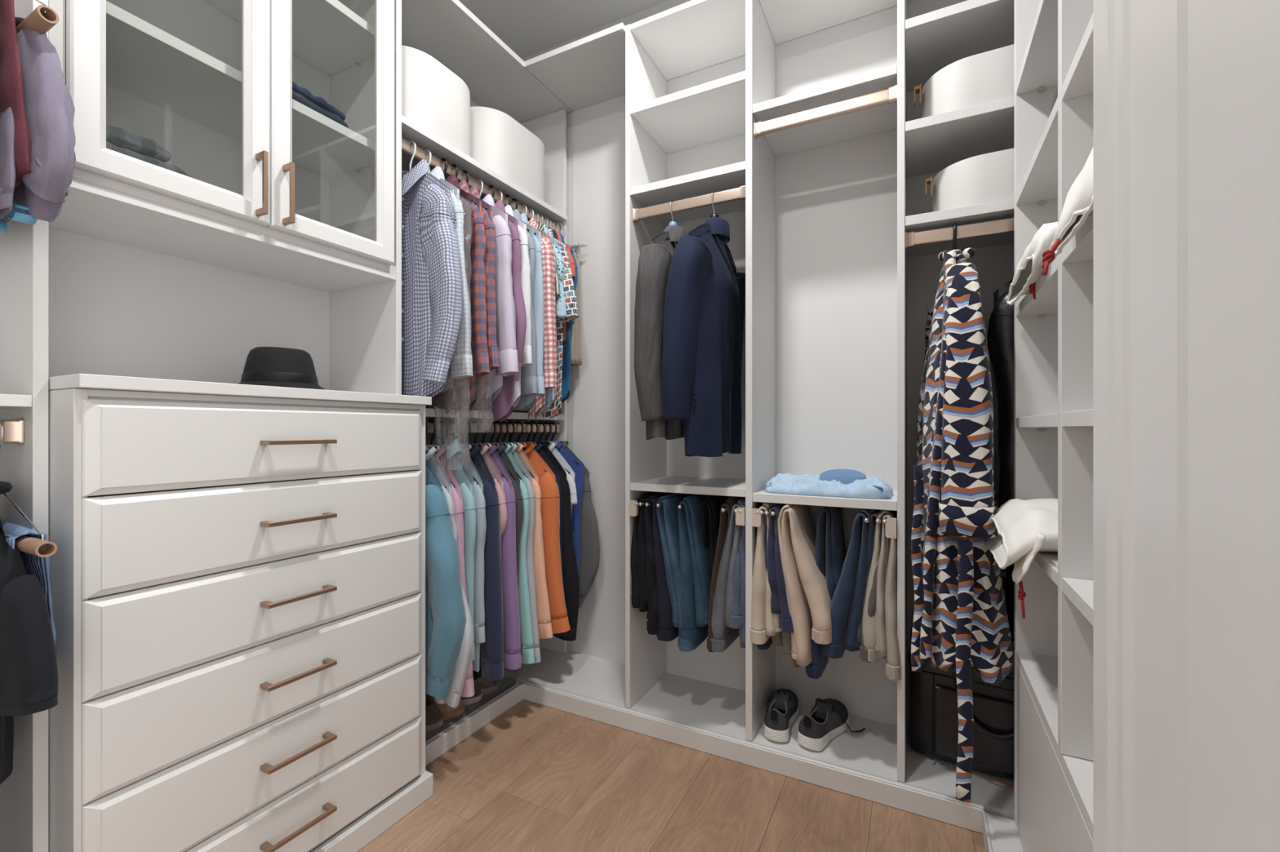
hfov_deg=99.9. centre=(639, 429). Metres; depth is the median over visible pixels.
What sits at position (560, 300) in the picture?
shirt
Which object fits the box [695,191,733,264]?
hanger
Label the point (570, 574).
sweatshirt
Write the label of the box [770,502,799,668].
trousers
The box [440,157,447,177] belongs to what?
hanger
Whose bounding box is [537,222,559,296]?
shirt
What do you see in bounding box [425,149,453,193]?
hanger
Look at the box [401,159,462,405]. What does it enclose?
shirt
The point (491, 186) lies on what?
hanger
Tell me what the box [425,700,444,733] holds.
sneaker
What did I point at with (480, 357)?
shirt
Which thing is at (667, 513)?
trousers
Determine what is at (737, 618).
trousers
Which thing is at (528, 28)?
ceiling
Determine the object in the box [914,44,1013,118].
storage bin
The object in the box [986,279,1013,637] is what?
coat
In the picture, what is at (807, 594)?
trousers
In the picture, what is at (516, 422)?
hanger
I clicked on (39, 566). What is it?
sweater
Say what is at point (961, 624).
dress
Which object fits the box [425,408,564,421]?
shelf
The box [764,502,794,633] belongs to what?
trousers
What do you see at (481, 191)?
hanger
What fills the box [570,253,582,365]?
trousers
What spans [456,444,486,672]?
sweatshirt
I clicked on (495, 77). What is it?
shelving unit
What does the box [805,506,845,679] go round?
trousers
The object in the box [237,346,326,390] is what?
bucket hat
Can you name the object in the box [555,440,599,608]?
sweatshirt
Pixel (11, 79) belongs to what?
shirt
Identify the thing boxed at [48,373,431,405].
countertop
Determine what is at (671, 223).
hanger
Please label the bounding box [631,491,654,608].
trousers
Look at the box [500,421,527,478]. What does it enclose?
hanger
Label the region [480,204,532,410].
shirt
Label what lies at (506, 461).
sweatshirt
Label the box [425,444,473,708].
sweatshirt
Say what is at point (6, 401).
shelf
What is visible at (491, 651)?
sweatshirt
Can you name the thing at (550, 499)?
sweatshirt
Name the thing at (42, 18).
hanger
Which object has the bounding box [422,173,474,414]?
shirt
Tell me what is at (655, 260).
suit jacket
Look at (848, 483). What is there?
shirt
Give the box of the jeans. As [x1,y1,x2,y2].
[292,81,348,128]
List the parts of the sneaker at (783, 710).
collar trim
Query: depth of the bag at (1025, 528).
1.06 m
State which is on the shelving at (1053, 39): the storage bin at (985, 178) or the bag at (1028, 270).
the bag at (1028, 270)
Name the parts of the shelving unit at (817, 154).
soffit panel, upright panel, panel, shelf, shelf, shelf, closet rod, upright panel, shelf, shelf, closet rod, panel, upright panel, shelf, shelf, shelf, closet rod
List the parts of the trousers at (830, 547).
leg, leg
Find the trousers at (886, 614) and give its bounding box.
[874,510,901,680]
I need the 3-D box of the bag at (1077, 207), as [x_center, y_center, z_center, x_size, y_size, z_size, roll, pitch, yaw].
[0.695,-0.293,0.639,0.356,0.181,0.299,0,0,27]
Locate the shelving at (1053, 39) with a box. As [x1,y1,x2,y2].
[982,0,1093,851]
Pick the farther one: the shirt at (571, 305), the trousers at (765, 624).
the shirt at (571, 305)
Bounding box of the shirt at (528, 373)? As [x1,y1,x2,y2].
[512,208,537,408]
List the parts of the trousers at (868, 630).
leg, leg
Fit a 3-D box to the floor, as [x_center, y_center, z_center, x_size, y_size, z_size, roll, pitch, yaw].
[-0.229,1.055,0.796,2.260,0.050,2.760,0,0,27]
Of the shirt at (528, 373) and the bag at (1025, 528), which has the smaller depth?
the bag at (1025, 528)
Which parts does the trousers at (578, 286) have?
leg, leg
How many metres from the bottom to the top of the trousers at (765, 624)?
0.431 m
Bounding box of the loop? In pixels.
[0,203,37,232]
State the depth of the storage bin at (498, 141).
2.00 m
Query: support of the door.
in the wall
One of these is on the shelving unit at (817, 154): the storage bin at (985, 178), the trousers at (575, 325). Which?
the storage bin at (985, 178)
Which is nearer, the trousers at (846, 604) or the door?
the door
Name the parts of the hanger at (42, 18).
wire arm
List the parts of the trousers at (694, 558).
leg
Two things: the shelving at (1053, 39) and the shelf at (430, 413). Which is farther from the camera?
the shelf at (430, 413)
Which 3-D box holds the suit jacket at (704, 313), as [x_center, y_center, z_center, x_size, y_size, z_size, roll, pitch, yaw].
[0.239,-0.295,1.761,0.139,0.758,0.521,0,0,30]
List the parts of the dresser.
panel, drawer, drawer, drawer, drawer, drawer, rail, handle, handle, handle, handle, handle, handle, drawer, panel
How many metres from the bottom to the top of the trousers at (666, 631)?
0.486 m
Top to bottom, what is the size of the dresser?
1.098 m
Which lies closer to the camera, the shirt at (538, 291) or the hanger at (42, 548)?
the hanger at (42, 548)
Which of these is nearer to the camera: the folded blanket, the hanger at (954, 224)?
the folded blanket
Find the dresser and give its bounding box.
[48,388,433,851]
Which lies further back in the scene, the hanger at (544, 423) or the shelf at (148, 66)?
the hanger at (544, 423)
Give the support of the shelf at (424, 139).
attached to the shelving unit at (495, 77)
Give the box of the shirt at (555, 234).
[551,229,566,249]
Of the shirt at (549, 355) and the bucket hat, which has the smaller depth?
the bucket hat
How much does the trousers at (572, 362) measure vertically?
0.473 m
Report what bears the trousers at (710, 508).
hanging from the rack at (740, 513)
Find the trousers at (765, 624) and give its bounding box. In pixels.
[750,502,782,644]
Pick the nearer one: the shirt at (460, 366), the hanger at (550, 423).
the shirt at (460, 366)
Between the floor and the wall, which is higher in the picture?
the wall
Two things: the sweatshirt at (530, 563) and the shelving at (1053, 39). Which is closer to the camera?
the shelving at (1053, 39)
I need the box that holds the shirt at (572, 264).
[556,231,575,342]
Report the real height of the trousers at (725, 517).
0.489 m
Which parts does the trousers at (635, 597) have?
leg, leg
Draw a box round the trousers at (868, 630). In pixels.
[862,510,890,662]
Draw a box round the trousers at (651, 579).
[637,492,662,635]
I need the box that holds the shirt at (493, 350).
[466,186,499,408]
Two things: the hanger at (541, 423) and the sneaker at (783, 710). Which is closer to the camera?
the sneaker at (783, 710)
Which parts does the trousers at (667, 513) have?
leg, leg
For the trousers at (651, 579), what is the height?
0.470 m
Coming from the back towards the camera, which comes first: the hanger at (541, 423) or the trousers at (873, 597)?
the hanger at (541, 423)
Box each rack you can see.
[629,500,745,525]
[751,505,897,538]
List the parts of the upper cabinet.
panel, door, panel, rail, handle, handle, door, panel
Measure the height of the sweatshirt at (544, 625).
0.732 m
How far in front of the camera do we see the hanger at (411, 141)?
1.65 m
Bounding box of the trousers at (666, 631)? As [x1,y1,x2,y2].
[644,492,679,641]
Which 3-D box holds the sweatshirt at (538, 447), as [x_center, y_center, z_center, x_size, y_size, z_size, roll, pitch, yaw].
[-0.451,0.423,2.155,0.412,0.746,0.078,0,0,36]
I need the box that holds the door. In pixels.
[1093,0,1279,851]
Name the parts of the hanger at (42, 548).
wire arm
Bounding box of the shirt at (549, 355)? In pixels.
[512,217,556,420]
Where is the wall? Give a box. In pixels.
[521,0,912,651]
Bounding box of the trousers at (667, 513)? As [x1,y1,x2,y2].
[656,493,708,652]
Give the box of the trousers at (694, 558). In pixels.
[677,494,711,642]
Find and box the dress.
[911,247,1013,803]
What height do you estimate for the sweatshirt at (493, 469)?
0.732 m
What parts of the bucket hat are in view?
crown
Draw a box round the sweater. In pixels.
[0,520,57,671]
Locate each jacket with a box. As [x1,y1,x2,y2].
[0,480,57,785]
[634,225,687,439]
[661,217,745,457]
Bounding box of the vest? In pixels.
[533,440,584,574]
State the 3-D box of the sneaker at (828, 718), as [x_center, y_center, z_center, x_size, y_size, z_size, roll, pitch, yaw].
[0.609,0.908,1.704,0.145,0.121,0.282,0,0,41]
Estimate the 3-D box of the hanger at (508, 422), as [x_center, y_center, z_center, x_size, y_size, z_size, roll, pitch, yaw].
[-0.498,0.083,2.061,0.289,0.230,0.011,0,0,39]
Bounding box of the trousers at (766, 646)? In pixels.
[755,502,773,649]
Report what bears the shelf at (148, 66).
attached to the upper cabinet
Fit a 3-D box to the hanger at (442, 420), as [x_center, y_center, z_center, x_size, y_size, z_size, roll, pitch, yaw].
[-0.647,0.083,1.772,0.289,0.230,0.011,0,0,39]
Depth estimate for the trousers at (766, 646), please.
1.69 m
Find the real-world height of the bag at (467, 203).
0.901 m
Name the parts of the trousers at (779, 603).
leg, leg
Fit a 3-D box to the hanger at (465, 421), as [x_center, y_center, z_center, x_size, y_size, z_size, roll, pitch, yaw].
[-0.601,0.083,1.861,0.289,0.230,0.011,0,0,39]
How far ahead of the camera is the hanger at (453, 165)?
1.79 m
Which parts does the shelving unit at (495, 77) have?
panel, closet rod, soffit panel, closet rod, upright panel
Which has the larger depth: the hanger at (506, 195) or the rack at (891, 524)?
the hanger at (506, 195)
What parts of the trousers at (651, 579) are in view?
leg, leg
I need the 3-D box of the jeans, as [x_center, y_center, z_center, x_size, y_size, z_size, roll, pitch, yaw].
[-0.890,-0.842,1.414,0.146,0.059,0.200,0,0,22]
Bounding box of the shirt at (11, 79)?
[0,0,31,186]
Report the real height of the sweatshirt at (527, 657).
0.777 m
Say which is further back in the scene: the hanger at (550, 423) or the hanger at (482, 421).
the hanger at (550, 423)
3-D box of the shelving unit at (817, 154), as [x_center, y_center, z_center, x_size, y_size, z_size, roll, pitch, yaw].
[0.313,-0.189,1.849,2.205,2.437,0.341,0,0,27]
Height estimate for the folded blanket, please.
0.143 m
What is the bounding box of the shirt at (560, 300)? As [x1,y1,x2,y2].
[522,224,566,412]
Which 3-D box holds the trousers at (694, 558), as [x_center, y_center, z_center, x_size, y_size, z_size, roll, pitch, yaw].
[0.226,0.462,1.866,0.116,0.471,0.271,0,0,27]
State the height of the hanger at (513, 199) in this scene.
0.190 m
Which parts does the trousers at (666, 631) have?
leg, leg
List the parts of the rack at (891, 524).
plate, knob, knob, rail, knob, knob, plate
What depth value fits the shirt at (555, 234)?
2.20 m
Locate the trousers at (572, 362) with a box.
[570,324,574,364]
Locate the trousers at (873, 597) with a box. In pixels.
[857,509,882,662]
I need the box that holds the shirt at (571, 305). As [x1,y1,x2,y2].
[521,226,578,417]
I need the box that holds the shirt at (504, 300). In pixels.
[482,194,518,406]
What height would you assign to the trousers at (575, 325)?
0.473 m
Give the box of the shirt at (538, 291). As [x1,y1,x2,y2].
[512,213,544,410]
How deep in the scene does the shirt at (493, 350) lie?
1.75 m
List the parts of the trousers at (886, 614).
leg, leg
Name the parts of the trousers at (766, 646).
leg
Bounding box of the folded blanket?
[106,124,191,177]
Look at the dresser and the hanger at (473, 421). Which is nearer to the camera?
the dresser
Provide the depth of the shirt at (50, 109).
0.82 m
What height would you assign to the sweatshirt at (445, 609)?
0.732 m
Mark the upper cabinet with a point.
(285, 230)
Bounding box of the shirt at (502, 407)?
[470,200,526,422]
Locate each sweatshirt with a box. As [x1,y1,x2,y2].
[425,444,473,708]
[425,446,466,699]
[428,438,475,661]
[435,444,475,697]
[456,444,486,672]
[461,443,503,680]
[475,443,506,540]
[480,442,524,655]
[488,443,521,670]
[498,442,534,664]
[504,441,570,634]
[508,442,541,663]
[515,442,552,639]
[523,441,567,636]
[542,441,579,641]
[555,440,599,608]
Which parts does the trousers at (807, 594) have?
leg, leg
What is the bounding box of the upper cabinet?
[48,0,401,395]
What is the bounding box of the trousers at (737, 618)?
[728,500,745,648]
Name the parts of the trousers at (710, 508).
leg, leg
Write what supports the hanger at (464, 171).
hanging from the shelving unit at (495, 77)
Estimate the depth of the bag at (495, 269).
1.81 m
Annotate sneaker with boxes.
[425,692,464,720]
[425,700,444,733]
[460,680,482,706]
[472,669,498,695]
[764,688,799,742]
[797,698,865,751]
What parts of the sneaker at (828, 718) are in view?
collar trim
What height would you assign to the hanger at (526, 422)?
0.230 m
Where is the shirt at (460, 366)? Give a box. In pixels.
[430,165,472,395]
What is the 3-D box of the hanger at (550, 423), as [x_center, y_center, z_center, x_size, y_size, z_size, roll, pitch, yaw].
[-0.376,0.083,2.296,0.339,0.230,0.010,0,0,27]
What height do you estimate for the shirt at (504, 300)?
0.741 m
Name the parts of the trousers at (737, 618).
leg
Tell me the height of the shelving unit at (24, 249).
2.417 m
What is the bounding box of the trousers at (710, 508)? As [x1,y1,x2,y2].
[700,495,728,582]
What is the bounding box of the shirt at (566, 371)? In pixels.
[559,233,577,402]
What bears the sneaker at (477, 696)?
in the clear box
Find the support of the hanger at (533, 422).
hanging from the shelving unit at (495, 77)
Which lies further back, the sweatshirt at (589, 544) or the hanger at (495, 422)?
the sweatshirt at (589, 544)
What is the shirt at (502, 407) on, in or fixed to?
hanging from the hanger at (491, 186)
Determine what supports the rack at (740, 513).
attached to the shelving unit at (817, 154)
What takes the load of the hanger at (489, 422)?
hanging from the shelving unit at (495, 77)
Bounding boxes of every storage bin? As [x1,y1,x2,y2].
[401,44,470,156]
[470,106,544,201]
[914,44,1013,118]
[924,147,1013,212]
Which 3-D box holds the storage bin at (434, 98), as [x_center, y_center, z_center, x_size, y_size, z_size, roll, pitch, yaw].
[-0.753,-1.046,1.812,0.295,0.250,0.342,0,0,27]
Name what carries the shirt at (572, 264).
hanging from the hanger
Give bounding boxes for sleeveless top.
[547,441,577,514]
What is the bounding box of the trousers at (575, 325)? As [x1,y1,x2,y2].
[573,252,578,364]
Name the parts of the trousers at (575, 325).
leg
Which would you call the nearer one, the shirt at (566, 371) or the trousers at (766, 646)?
the trousers at (766, 646)
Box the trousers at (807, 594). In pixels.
[777,503,831,666]
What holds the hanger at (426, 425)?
hanging from the shelving unit at (495, 77)
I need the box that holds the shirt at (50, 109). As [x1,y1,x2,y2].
[0,17,75,222]
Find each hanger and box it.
[0,418,57,557]
[16,0,59,33]
[404,140,444,191]
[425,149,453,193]
[425,421,446,488]
[426,419,455,488]
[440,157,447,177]
[440,419,466,485]
[450,420,478,484]
[451,164,476,204]
[458,169,487,210]
[462,420,490,483]
[471,420,497,480]
[478,179,483,196]
[479,420,506,480]
[487,421,515,480]
[488,185,512,222]
[494,421,521,479]
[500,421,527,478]
[505,194,529,232]
[506,421,533,478]
[512,198,536,235]
[514,421,546,471]
[524,421,555,475]
[530,421,561,474]
[537,422,569,474]
[543,422,578,466]
[549,422,584,473]
[664,200,677,244]
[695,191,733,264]
[952,222,956,249]
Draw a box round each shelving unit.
[0,0,48,851]
[401,0,572,766]
[503,0,1013,834]
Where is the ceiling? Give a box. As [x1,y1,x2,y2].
[458,0,667,58]
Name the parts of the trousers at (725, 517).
leg, leg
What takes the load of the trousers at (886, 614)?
hanging from the rack at (891, 524)
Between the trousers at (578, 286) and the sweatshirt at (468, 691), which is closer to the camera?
the sweatshirt at (468, 691)
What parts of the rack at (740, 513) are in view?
plate, plate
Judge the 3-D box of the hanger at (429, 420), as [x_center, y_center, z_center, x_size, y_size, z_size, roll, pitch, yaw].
[-0.670,0.083,1.728,0.289,0.230,0.011,0,0,39]
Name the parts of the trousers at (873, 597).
leg, leg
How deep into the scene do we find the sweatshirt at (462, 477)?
1.67 m
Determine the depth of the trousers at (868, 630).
1.51 m
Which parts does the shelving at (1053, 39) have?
upright panel, shelf, shelf, shelf, shelf, shelf, cap, shelf, upright panel, shelf, shelf, shelf, shelf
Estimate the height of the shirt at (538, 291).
0.750 m
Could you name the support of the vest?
hanging from the hanger at (544, 423)
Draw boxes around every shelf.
[0,394,31,408]
[64,0,374,178]
[204,0,374,75]
[401,115,567,223]
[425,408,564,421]
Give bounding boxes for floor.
[357,699,985,851]
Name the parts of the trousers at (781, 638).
leg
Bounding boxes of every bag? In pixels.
[425,203,471,471]
[460,269,495,432]
[907,627,1013,787]
[986,498,1057,618]
[1006,221,1057,305]
[1040,147,1093,275]
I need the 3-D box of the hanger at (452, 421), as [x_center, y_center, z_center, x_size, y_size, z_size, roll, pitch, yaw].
[-0.626,0.083,1.812,0.289,0.230,0.011,0,0,39]
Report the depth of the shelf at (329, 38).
1.51 m
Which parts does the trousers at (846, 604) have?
leg, leg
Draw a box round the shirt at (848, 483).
[764,469,893,498]
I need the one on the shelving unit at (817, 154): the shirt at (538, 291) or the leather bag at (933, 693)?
the leather bag at (933, 693)
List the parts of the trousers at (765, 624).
leg, leg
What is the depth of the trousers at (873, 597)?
1.52 m
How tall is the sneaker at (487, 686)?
0.121 m
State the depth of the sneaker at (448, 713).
1.78 m
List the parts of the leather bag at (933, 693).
handle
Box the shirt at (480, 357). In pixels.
[439,180,489,413]
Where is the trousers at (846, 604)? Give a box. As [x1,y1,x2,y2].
[822,508,875,658]
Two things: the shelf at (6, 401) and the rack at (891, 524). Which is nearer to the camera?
the shelf at (6, 401)
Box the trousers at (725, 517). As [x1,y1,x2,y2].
[706,496,744,652]

